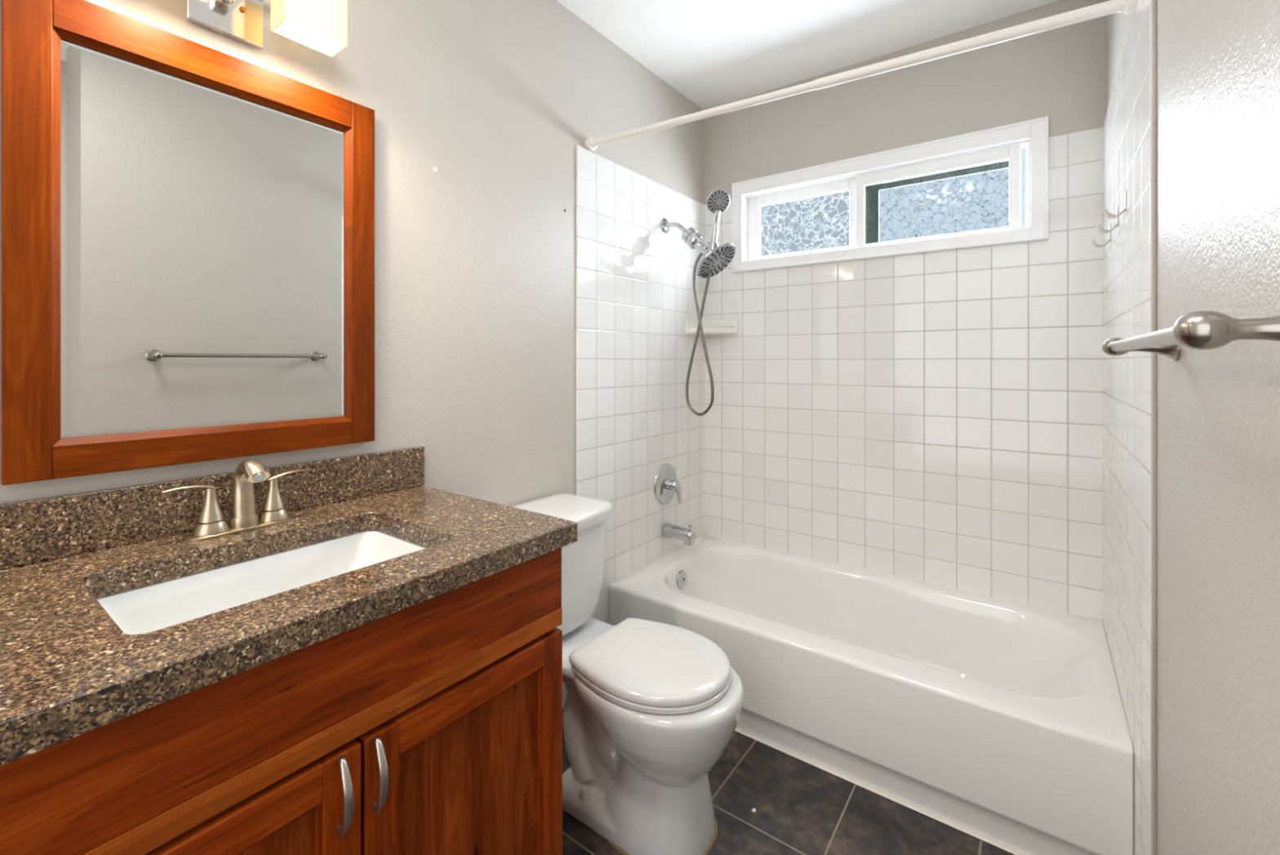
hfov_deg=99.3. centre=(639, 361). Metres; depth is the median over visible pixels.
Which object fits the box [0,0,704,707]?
wall
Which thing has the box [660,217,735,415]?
shower assembly
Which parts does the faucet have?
lever, handle, handle, deck plate, spout, spout, handle, handle, lever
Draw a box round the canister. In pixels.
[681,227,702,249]
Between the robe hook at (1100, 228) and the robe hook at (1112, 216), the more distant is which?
the robe hook at (1100, 228)
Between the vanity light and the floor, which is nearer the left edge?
the vanity light
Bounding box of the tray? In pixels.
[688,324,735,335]
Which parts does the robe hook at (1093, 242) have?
plate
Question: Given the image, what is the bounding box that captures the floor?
[562,706,1014,854]
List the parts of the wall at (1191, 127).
tile panel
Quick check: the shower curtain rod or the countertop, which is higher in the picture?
the shower curtain rod
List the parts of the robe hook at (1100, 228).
plate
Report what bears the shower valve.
attached to the wall at (532, 348)
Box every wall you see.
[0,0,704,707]
[704,0,1105,620]
[1102,0,1279,854]
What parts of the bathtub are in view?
overflow plate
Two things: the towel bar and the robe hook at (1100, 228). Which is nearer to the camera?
the towel bar
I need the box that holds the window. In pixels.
[731,115,1048,272]
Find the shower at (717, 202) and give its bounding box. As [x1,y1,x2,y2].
[706,188,729,250]
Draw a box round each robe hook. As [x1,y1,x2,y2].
[1091,223,1111,247]
[1097,207,1118,232]
[1102,189,1127,218]
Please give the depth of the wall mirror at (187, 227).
1.02 m
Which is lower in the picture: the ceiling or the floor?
the floor
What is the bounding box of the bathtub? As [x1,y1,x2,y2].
[608,534,1133,854]
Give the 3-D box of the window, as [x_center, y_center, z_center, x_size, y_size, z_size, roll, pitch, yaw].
[0.948,-0.630,2.260,1.199,0.421,0.105,0,0,36]
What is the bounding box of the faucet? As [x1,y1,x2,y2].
[160,459,312,541]
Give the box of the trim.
[734,728,1023,854]
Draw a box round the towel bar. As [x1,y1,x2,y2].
[1102,310,1279,360]
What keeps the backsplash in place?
attached to the wall at (532, 348)
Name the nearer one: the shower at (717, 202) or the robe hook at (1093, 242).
the robe hook at (1093, 242)
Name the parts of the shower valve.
lever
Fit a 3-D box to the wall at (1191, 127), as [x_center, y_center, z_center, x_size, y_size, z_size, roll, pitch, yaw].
[1.159,-0.017,0.920,0.444,2.447,2.066,0,0,36]
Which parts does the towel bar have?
post, post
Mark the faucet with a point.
(211, 523)
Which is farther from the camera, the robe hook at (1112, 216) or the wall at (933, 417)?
the wall at (933, 417)
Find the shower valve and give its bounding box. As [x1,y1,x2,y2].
[653,463,681,503]
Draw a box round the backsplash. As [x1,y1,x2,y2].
[0,445,424,569]
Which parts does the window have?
fixed sash, glass pane, sliding sash, screen frame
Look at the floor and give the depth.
1.43 m
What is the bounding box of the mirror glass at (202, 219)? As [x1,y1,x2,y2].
[60,39,344,438]
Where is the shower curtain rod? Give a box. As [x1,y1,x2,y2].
[584,0,1137,151]
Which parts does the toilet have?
tank lid, tank, seat lid, seat, bowl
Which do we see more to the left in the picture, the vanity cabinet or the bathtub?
the vanity cabinet
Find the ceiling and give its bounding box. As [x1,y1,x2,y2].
[555,0,1059,110]
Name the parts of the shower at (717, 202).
shower handle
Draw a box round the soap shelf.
[685,319,738,335]
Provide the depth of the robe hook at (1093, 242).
1.59 m
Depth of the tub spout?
2.33 m
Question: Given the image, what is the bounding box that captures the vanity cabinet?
[0,546,562,854]
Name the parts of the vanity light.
lamp shade, plate, arm, lamp shade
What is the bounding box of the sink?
[96,529,426,634]
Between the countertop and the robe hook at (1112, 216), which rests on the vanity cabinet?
the countertop
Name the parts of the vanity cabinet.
door rail, door, panel moulding, rail, handle, handle, door rail, door, panel moulding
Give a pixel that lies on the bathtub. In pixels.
(1002, 721)
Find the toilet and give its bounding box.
[511,493,743,854]
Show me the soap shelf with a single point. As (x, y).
(722, 326)
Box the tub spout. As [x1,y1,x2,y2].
[661,522,696,545]
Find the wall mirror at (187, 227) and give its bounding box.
[0,0,374,484]
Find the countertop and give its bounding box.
[0,445,577,765]
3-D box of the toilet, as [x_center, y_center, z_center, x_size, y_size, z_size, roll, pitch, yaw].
[-0.072,0.827,1.514,0.746,0.761,0.364,0,0,36]
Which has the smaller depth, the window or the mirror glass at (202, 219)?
the mirror glass at (202, 219)
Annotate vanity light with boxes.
[186,0,346,57]
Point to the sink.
(166, 603)
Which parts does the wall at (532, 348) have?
tile panel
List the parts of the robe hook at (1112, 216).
plate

